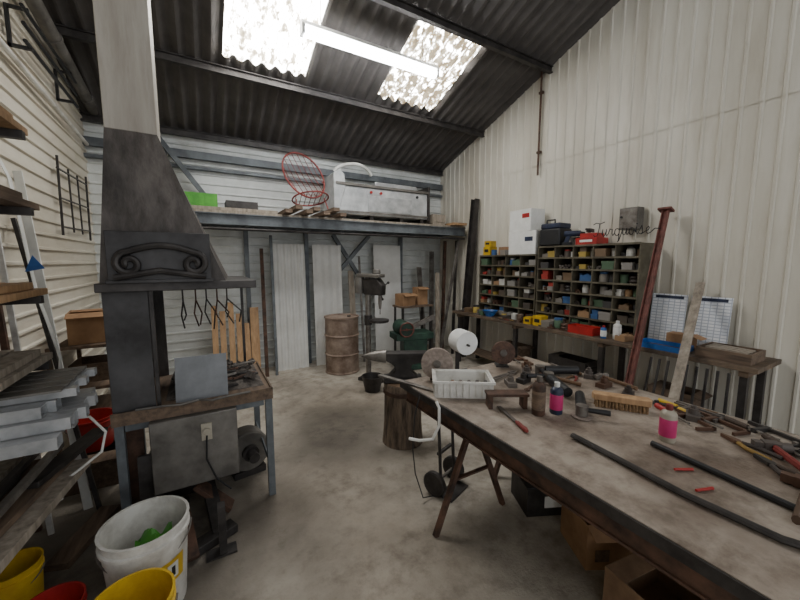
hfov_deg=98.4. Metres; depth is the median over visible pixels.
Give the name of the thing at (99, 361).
wooden box
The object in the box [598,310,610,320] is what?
box
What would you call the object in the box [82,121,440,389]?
wall
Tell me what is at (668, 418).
bottle
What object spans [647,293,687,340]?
planner
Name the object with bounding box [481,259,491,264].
box
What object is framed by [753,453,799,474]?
pliers
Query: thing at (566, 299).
box
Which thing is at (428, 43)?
window
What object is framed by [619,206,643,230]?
electrical box
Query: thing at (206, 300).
tongs
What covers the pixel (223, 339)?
wooden plank
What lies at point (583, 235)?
case
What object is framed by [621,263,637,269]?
box
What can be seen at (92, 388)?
tube
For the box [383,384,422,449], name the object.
tree stump
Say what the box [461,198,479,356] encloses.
steel beam
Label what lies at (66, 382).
bar
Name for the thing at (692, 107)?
wall
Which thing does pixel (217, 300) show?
tongs
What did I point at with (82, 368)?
bar
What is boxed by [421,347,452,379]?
wheel
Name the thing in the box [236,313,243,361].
wooden plank
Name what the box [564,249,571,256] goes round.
storage jar
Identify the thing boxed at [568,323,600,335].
plastic tray
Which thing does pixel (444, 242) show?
bar
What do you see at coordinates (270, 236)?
leaning board
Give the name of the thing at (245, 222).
frame
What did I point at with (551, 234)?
tool case
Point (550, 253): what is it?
box
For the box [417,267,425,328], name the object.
leaning board
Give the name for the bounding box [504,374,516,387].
machine
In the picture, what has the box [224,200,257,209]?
metal tray
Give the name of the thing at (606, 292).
tray
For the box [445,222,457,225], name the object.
wooden plank
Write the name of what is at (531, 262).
box
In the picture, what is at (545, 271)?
box
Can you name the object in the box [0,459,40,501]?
board
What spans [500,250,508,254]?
box
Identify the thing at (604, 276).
storage jar
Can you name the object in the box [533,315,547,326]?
box
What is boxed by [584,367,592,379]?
machine
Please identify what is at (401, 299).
cardboard box
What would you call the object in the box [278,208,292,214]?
wooden plank
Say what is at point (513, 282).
tray
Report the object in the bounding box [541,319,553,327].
box
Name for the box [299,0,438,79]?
lamp
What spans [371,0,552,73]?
beam
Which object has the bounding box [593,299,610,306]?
box
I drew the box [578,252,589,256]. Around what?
box
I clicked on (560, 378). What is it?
hammer
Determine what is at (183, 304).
tongs
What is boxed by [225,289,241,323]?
tongs
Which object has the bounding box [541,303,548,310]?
tin can
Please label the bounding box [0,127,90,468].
rack
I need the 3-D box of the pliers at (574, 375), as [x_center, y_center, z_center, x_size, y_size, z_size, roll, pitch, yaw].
[1.271,0.566,2.529,0.076,0.016,0.190,5,8,40]
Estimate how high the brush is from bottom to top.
0.079 m
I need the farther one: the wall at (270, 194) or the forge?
the wall at (270, 194)
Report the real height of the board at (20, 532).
0.040 m
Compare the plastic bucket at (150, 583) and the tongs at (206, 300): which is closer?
the plastic bucket at (150, 583)
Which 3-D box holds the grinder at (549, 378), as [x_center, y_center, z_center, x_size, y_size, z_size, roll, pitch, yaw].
[1.005,0.558,2.329,0.210,0.071,0.345,0,6,0]
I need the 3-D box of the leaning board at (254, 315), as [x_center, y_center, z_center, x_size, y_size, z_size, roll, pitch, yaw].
[-2.148,0.631,5.130,0.121,1.027,0.293,-3,7,-23]
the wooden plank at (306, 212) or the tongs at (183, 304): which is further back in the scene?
the wooden plank at (306, 212)
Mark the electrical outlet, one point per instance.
(206, 427)
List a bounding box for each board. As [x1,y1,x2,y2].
[0,441,63,517]
[0,453,39,495]
[0,455,78,537]
[0,456,24,480]
[0,458,90,573]
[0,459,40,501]
[27,427,107,488]
[43,504,120,572]
[250,307,260,366]
[259,248,268,376]
[269,235,278,374]
[348,271,355,313]
[358,256,365,361]
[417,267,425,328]
[668,282,704,399]
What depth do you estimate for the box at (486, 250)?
5.48 m
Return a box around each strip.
[0,234,54,535]
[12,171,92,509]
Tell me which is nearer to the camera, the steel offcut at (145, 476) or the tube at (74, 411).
the tube at (74, 411)
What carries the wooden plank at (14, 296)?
on the rack at (8, 133)
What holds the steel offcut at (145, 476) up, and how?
on the floor
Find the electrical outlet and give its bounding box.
[201,422,212,440]
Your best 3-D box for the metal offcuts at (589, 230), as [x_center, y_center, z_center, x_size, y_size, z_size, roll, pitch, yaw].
[2.304,-0.842,4.172,0.082,0.045,0.192,6,9,42]
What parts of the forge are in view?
leg, leg, hood post, hood plate, rail, hood post, leg, rail, leg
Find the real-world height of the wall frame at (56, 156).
0.741 m
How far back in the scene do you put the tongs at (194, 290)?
2.60 m
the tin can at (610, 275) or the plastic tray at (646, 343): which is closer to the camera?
the plastic tray at (646, 343)
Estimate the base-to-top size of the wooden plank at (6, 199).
0.034 m
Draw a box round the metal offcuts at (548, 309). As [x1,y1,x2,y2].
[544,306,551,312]
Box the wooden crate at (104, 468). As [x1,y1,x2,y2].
[63,437,118,497]
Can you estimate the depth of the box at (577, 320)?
4.25 m
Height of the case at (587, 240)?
0.082 m
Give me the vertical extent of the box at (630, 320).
0.058 m
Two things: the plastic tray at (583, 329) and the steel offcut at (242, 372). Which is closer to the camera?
the steel offcut at (242, 372)
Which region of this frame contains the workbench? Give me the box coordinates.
[452,310,781,423]
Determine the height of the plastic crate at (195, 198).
0.170 m
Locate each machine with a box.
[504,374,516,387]
[516,371,530,384]
[521,359,531,370]
[522,365,530,373]
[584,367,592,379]
[595,376,612,388]
[621,385,634,395]
[685,405,699,422]
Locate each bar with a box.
[0,305,42,532]
[0,380,71,393]
[0,385,64,400]
[7,375,76,387]
[10,218,101,509]
[15,370,81,382]
[24,366,86,376]
[378,374,432,391]
[429,251,433,347]
[435,272,439,347]
[440,240,459,347]
[440,241,446,348]
[451,240,456,353]
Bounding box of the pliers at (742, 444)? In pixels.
[720,433,783,459]
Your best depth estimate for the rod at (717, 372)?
2.86 m
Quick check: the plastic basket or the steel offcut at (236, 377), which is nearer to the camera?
the plastic basket
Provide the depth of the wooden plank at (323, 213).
4.80 m
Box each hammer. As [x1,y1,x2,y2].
[539,372,581,386]
[593,373,637,390]
[750,438,799,470]
[780,470,799,524]
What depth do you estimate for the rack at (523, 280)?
5.21 m
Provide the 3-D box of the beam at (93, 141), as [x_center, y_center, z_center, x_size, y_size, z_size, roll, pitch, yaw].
[-1.519,-2.092,5.555,5.420,0.100,0.080,-4,7,-30]
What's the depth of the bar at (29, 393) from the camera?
1.54 m
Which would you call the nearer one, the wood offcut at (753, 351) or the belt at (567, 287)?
the wood offcut at (753, 351)
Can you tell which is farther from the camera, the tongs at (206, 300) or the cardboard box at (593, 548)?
the tongs at (206, 300)
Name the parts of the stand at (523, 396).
leg, plate, leg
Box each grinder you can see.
[527,371,572,396]
[531,364,579,373]
[571,390,610,420]
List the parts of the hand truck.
frame, toe plate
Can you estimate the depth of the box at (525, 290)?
4.86 m
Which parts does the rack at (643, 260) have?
panel, panel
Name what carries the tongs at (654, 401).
on the work table at (713, 556)
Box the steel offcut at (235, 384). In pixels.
[228,383,238,387]
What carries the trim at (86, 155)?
attached to the wall at (270, 194)
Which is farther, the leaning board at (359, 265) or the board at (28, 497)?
the leaning board at (359, 265)
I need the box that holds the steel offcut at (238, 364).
[231,360,254,366]
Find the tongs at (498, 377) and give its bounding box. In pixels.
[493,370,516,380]
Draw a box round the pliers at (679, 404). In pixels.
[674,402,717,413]
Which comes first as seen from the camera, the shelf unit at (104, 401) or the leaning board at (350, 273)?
the shelf unit at (104, 401)
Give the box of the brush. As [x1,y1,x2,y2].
[592,390,652,414]
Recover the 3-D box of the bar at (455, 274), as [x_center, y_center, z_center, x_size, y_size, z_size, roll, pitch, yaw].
[1.022,-0.062,6.482,0.054,2.109,0.414,2,7,16]
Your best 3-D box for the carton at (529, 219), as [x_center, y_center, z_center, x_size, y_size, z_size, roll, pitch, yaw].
[1.819,-1.133,4.951,0.263,0.302,0.400,-3,7,-25]
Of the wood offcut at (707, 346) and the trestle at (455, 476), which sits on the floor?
the trestle at (455, 476)
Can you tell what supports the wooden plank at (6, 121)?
on the rack at (8, 133)
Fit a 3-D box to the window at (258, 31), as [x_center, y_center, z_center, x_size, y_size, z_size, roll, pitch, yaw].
[-1.283,-2.845,3.512,0.900,0.428,1.070,-4,7,-30]
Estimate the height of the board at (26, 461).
0.030 m
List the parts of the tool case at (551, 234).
lid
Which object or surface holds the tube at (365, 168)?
on the trailer
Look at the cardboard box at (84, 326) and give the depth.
2.92 m
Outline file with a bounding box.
[497,406,528,432]
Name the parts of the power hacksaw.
saw arm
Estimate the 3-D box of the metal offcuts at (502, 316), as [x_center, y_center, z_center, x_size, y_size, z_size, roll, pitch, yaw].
[1.589,0.247,5.042,0.234,0.055,0.100,-3,7,-23]
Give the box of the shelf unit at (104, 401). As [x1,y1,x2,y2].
[45,339,111,454]
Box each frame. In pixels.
[55,155,91,240]
[160,136,465,362]
[281,152,328,208]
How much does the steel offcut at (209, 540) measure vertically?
0.050 m
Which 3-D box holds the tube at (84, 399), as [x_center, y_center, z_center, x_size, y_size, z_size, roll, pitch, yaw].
[-1.814,0.541,1.631,0.500,0.053,0.051,-4,7,-30]
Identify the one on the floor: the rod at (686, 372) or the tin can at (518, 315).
the rod at (686, 372)
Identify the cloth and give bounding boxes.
[135,521,172,546]
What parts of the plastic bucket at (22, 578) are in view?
handle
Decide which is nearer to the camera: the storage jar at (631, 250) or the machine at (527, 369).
the machine at (527, 369)
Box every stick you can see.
[674,468,693,470]
[695,486,713,491]
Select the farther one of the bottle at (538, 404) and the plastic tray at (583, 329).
the plastic tray at (583, 329)
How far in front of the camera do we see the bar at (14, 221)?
2.37 m
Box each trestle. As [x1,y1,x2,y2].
[432,439,504,537]
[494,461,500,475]
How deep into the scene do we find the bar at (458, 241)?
6.29 m
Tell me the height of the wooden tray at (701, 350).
0.090 m
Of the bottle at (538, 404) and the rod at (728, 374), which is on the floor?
the rod at (728, 374)
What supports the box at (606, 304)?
on the rack at (643, 260)
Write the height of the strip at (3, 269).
2.204 m
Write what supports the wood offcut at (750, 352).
in the wooden tray at (701, 350)
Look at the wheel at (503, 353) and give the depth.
2.77 m
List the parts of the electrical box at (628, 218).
door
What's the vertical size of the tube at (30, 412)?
0.053 m
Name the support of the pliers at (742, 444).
on the work table at (713, 556)
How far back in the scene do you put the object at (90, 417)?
1.87 m
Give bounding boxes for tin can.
[511,313,517,319]
[517,314,523,320]
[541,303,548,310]
[559,283,566,290]
[600,286,608,294]
[609,274,612,282]
[611,248,614,255]
[619,274,628,282]
[625,289,632,296]
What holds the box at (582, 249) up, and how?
on the box at (581, 254)
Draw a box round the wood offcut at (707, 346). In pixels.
[705,345,749,354]
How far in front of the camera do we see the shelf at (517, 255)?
5.11 m
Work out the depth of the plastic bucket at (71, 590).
1.54 m
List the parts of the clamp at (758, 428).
handle, frame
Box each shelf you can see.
[472,348,495,361]
[478,302,533,310]
[479,254,536,256]
[479,265,535,266]
[479,274,535,277]
[479,283,534,288]
[479,293,534,299]
[535,310,634,326]
[536,289,636,299]
[536,300,635,312]
[537,256,639,258]
[537,268,638,271]
[537,279,637,285]
[538,242,641,247]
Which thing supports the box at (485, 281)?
on the rack at (523, 280)
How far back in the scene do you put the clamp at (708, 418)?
1.79 m
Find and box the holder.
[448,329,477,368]
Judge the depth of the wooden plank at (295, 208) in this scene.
4.60 m
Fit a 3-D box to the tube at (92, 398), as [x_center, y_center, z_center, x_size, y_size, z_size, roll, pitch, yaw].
[-1.829,0.535,1.686,0.530,0.053,0.051,-4,7,-30]
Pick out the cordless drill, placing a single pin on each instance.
(567, 234)
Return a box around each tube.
[0,385,79,406]
[0,398,61,412]
[0,402,47,425]
[0,413,74,440]
[0,431,57,441]
[0,431,62,460]
[43,409,77,422]
[49,403,89,418]
[60,401,83,407]
[61,392,97,405]
[62,397,87,403]
[75,375,88,385]
[78,390,92,394]
[80,387,95,392]
[84,367,96,376]
[333,162,371,176]
[409,401,440,441]
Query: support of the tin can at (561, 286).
on the rack at (643, 260)
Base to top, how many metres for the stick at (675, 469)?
0.012 m
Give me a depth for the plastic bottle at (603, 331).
3.75 m
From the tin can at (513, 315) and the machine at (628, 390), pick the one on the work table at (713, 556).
the machine at (628, 390)
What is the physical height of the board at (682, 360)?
1.519 m
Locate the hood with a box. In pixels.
[99,127,227,283]
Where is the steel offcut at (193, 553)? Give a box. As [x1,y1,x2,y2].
[187,505,199,562]
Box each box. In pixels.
[64,308,105,345]
[68,354,108,381]
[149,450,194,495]
[395,293,417,305]
[412,287,428,304]
[423,214,445,224]
[464,307,472,312]
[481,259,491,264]
[483,247,496,254]
[483,279,490,283]
[484,241,495,246]
[499,279,504,284]
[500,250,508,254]
[505,340,533,356]
[507,289,518,295]
[511,299,517,306]
[511,472,561,516]
[523,293,533,297]
[523,302,533,308]
[523,316,532,323]
[524,289,533,292]
[529,260,534,264]
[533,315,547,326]
[540,262,553,267]
[541,274,552,278]
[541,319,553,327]
[542,270,553,273]
[548,251,554,256]
[548,351,597,374]
[556,275,562,279]
[560,506,631,569]
[562,296,569,303]
[563,272,570,279]
[571,318,585,322]
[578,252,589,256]
[579,264,591,268]
[580,247,592,251]
[590,313,598,318]
[592,309,604,313]
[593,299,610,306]
[594,249,610,256]
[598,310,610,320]
[601,261,613,268]
[602,300,611,307]
[603,553,701,599]
[615,292,624,295]
[617,314,629,322]
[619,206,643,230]
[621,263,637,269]
[628,318,633,323]
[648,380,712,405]
[666,331,706,347]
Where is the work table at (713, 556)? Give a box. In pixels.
[400,356,799,599]
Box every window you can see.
[222,0,327,75]
[377,20,481,110]
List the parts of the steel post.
plate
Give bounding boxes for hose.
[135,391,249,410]
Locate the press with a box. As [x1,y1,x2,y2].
[355,269,389,382]
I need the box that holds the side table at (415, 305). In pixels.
[392,304,432,349]
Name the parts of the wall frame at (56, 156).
rail, rail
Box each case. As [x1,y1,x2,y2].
[540,219,571,245]
[575,237,607,244]
[580,233,603,237]
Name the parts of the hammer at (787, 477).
handle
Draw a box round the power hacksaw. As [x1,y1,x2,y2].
[390,315,434,369]
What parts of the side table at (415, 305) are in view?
leg, leg, leg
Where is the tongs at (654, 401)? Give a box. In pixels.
[652,400,724,416]
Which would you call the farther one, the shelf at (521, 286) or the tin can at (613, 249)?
the shelf at (521, 286)
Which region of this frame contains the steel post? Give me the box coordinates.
[625,206,674,384]
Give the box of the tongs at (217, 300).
[215,289,228,325]
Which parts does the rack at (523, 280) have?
panel, panel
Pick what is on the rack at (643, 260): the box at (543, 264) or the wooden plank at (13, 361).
the box at (543, 264)
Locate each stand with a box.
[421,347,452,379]
[484,390,529,408]
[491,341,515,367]
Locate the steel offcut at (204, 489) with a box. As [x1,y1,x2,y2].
[193,482,234,512]
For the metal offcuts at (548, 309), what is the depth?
4.58 m
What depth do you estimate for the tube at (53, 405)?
1.58 m
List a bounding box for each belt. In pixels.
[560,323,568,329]
[564,285,570,291]
[628,276,636,282]
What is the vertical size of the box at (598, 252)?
0.093 m
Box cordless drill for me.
[562,230,584,244]
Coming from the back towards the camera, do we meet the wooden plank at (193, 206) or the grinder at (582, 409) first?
the wooden plank at (193, 206)
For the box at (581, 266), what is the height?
0.058 m
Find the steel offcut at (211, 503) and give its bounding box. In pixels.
[204,479,227,533]
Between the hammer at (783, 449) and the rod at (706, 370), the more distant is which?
the rod at (706, 370)
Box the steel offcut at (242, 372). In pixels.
[235,370,249,374]
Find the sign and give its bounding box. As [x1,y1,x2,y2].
[593,222,659,241]
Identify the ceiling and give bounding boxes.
[42,0,619,170]
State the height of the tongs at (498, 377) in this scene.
0.028 m
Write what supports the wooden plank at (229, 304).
on the floor
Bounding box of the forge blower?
[232,425,266,480]
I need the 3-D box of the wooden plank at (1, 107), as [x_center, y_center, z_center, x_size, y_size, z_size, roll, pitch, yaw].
[-1.598,-0.834,1.042,0.100,0.036,1.550,-4,7,-30]
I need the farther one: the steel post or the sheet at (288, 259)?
the sheet at (288, 259)
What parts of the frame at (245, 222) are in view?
post, post, rail, post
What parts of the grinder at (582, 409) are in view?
handle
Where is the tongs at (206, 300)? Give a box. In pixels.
[204,289,215,328]
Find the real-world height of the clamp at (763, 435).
0.028 m
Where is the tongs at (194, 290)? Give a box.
[194,290,202,325]
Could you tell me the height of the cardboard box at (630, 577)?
0.245 m
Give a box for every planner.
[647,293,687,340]
[691,296,733,344]
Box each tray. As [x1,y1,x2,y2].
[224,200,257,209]
[507,279,516,285]
[512,259,519,264]
[521,271,529,275]
[555,297,562,302]
[557,308,565,313]
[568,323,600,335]
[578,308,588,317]
[580,272,590,280]
[604,289,611,295]
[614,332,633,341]
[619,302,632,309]
[641,338,693,353]
[695,342,765,365]
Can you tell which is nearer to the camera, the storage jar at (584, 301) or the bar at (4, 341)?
the bar at (4, 341)
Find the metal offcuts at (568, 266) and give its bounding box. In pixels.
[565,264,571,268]
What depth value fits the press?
4.88 m
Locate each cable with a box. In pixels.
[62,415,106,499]
[412,394,433,497]
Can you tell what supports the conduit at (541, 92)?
attached to the wall at (692, 107)
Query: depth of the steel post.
3.39 m
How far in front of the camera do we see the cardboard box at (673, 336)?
3.36 m
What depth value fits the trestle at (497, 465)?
2.73 m
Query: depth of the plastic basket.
2.16 m
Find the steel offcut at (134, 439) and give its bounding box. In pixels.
[126,428,144,504]
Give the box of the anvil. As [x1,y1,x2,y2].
[362,350,426,383]
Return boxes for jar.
[473,305,478,312]
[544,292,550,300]
[554,317,562,328]
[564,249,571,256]
[581,296,588,304]
[582,284,589,292]
[599,272,608,281]
[626,246,635,255]
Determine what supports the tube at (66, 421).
on the tube at (55, 431)
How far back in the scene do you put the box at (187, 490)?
2.52 m
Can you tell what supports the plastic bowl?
on the workbench
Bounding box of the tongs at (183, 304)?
[181,290,186,328]
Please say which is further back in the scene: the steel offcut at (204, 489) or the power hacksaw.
the power hacksaw
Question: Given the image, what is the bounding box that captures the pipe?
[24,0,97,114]
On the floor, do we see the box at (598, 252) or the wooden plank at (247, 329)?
the wooden plank at (247, 329)
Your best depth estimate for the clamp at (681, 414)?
1.82 m
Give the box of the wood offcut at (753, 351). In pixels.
[712,343,755,353]
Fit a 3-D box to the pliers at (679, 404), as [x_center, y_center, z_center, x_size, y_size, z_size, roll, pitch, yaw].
[1.693,0.626,1.988,0.076,0.016,0.190,-4,7,-30]
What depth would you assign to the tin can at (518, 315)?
4.84 m
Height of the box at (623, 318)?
0.077 m
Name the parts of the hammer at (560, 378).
handle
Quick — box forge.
[92,0,275,509]
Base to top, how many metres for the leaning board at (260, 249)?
1.903 m
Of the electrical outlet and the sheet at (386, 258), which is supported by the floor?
the sheet at (386, 258)
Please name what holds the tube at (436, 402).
hanging from the work table at (713, 556)
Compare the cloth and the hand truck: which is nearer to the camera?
the cloth
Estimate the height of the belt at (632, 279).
0.078 m
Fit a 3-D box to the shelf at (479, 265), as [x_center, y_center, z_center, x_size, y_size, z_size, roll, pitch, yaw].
[1.699,-0.520,5.228,0.304,0.021,1.100,-4,7,-30]
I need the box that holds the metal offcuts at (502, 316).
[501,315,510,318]
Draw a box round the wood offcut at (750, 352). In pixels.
[709,344,752,354]
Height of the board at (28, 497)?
0.030 m
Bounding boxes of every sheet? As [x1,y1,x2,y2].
[174,353,227,402]
[272,243,308,371]
[312,245,342,365]
[373,245,401,350]
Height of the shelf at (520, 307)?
0.021 m
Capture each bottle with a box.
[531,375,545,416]
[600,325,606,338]
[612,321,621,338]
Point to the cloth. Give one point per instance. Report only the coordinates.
(150, 534)
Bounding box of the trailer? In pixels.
[324,169,429,223]
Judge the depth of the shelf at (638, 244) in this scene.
3.98 m
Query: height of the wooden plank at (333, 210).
0.050 m
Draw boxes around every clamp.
[513,356,533,364]
[654,403,716,430]
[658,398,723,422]
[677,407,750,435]
[724,416,799,447]
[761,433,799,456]
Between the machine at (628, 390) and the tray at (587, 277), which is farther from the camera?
the tray at (587, 277)
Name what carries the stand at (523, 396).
on the work table at (713, 556)
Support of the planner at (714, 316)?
on the workbench
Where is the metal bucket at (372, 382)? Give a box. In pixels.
[362,372,382,392]
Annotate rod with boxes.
[643,357,652,390]
[650,440,795,510]
[652,359,660,392]
[661,360,669,395]
[680,364,688,401]
[690,366,698,403]
[700,368,708,407]
[711,371,719,410]
[723,373,730,413]
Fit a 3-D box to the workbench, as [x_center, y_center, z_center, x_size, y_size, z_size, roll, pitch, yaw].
[2.083,0.778,4.479,0.575,0.870,3.760,-4,7,-30]
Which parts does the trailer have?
panel, frame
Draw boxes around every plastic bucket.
[0,547,44,599]
[30,581,87,599]
[64,408,113,452]
[94,495,191,599]
[94,568,177,599]
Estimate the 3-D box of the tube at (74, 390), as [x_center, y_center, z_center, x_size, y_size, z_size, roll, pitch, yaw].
[-1.764,0.446,1.534,0.500,0.038,0.051,-4,7,-30]
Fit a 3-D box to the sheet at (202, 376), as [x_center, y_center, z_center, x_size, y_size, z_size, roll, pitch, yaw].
[-1.309,0.512,2.282,0.300,0.283,0.076,-3,7,-27]
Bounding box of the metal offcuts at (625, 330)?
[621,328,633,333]
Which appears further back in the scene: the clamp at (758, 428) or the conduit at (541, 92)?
the conduit at (541, 92)
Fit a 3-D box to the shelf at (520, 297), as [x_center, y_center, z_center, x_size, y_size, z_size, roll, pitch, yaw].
[1.699,-0.068,5.278,0.304,0.021,1.100,-4,7,-30]
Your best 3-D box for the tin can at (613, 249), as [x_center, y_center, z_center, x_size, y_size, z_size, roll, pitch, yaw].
[2.437,-0.535,3.893,0.093,0.095,0.093,-4,7,-30]
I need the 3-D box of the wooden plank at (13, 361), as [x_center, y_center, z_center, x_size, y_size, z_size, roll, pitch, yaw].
[-1.598,0.358,1.174,0.100,0.036,1.550,-4,7,-30]
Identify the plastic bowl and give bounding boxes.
[482,309,497,316]
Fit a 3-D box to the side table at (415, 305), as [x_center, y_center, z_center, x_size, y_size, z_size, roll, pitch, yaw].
[0.229,0.554,6.142,0.640,0.950,0.340,-4,7,-30]
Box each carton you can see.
[498,247,508,254]
[509,230,539,254]
[510,208,544,231]
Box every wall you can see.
[0,0,107,457]
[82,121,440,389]
[440,0,799,434]
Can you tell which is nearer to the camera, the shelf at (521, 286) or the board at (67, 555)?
the board at (67, 555)
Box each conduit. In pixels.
[0,37,88,145]
[536,71,543,175]
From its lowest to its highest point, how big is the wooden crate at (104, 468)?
0.275 m
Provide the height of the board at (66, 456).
0.030 m
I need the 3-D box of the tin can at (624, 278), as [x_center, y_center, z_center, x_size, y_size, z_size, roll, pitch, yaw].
[2.485,-0.235,3.822,0.091,0.093,0.091,-4,7,-30]
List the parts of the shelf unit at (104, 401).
post, post, shelf, shelf, shelf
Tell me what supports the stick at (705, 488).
on the work table at (713, 556)
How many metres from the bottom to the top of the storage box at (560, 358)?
0.305 m
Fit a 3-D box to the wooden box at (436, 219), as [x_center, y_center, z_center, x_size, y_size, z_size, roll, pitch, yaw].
[0.590,-1.426,6.220,0.280,0.180,0.410,-4,7,-30]
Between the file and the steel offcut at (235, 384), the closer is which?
the file
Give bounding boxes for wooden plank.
[0,105,12,117]
[0,109,27,135]
[0,185,22,198]
[0,191,39,210]
[0,282,32,293]
[0,288,47,303]
[0,349,13,357]
[0,349,40,378]
[0,352,52,391]
[191,205,277,213]
[211,306,218,353]
[219,311,227,358]
[227,302,235,362]
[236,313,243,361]
[245,323,250,360]
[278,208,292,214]
[289,205,302,214]
[294,209,312,215]
[310,207,319,214]
[312,211,329,216]
[325,207,339,214]
[328,213,345,217]
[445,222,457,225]
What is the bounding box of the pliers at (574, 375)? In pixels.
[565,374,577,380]
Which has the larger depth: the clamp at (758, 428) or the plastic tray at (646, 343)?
the plastic tray at (646, 343)
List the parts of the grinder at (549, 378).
handle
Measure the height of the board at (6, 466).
0.035 m
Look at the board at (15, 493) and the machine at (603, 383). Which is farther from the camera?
the machine at (603, 383)
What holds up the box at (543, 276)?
on the rack at (643, 260)
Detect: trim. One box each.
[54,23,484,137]
[79,112,442,175]
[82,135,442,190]
[83,153,441,197]
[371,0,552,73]
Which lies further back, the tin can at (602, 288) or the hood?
the tin can at (602, 288)
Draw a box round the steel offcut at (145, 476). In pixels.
[137,453,155,500]
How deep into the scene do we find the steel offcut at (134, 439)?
2.21 m
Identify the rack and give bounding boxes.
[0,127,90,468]
[2,1,78,107]
[478,254,537,316]
[535,242,654,337]
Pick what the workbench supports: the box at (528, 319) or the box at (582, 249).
the box at (528, 319)
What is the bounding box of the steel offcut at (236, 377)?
[232,371,254,379]
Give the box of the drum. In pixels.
[324,313,359,375]
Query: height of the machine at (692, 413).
0.075 m
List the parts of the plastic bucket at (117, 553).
handle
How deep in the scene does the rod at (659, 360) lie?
3.21 m
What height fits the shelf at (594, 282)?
0.021 m
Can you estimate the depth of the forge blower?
2.74 m
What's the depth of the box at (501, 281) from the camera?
5.28 m
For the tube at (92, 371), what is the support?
on the tube
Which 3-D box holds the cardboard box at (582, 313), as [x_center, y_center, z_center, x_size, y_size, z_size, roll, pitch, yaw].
[2.281,0.154,4.199,0.153,0.103,0.145,-4,7,-30]
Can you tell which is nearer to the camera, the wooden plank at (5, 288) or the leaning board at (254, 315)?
the wooden plank at (5, 288)
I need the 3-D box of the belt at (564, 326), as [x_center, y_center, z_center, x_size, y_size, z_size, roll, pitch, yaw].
[2.046,0.325,4.268,0.116,0.067,0.116,-3,7,-26]
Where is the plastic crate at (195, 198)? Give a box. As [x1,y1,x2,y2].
[184,191,217,206]
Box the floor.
[21,343,604,599]
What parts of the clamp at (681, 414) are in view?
handle, frame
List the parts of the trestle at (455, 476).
leg, leg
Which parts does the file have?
blade, handle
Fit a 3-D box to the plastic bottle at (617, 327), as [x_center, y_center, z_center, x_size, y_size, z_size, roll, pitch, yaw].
[2.343,0.323,3.720,0.082,0.200,0.082,-4,7,-30]
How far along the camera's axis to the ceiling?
4.28 m
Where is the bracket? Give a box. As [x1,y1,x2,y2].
[206,501,237,563]
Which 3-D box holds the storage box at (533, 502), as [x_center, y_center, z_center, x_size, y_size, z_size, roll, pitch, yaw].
[1.037,1.332,2.445,0.420,0.215,0.280,-1,6,-5]
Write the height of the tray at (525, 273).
0.068 m
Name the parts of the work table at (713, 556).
curved steel strip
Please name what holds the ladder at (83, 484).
on the floor
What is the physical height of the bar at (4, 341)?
2.302 m
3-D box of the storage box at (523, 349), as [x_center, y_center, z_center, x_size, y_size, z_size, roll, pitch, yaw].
[1.726,0.793,5.169,0.260,0.285,0.478,-4,7,-30]
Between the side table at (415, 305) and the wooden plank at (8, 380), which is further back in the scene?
the side table at (415, 305)
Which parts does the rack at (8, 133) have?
arm, arm, arm, arm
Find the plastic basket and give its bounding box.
[432,369,495,398]
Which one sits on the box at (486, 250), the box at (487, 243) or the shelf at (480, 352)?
the box at (487, 243)
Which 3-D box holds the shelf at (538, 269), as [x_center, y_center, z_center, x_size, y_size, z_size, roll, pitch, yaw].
[2.299,-0.370,4.199,0.304,0.021,1.260,-4,7,-30]
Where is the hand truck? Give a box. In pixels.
[423,422,467,502]
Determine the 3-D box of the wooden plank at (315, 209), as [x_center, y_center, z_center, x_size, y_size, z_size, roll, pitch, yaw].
[-1.355,-1.283,5.066,0.090,0.050,0.880,-4,7,-31]
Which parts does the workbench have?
leg, leg, leg, leg, leg, leg, leg, leg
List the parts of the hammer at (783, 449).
handle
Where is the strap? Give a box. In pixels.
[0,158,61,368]
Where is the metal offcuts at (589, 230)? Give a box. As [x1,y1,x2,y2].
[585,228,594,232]
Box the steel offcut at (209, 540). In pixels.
[197,518,237,555]
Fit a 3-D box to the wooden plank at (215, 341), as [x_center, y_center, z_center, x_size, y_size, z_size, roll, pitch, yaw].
[-2.562,0.637,4.797,0.076,1.086,0.324,-3,7,-26]
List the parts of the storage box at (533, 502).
lid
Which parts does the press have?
motor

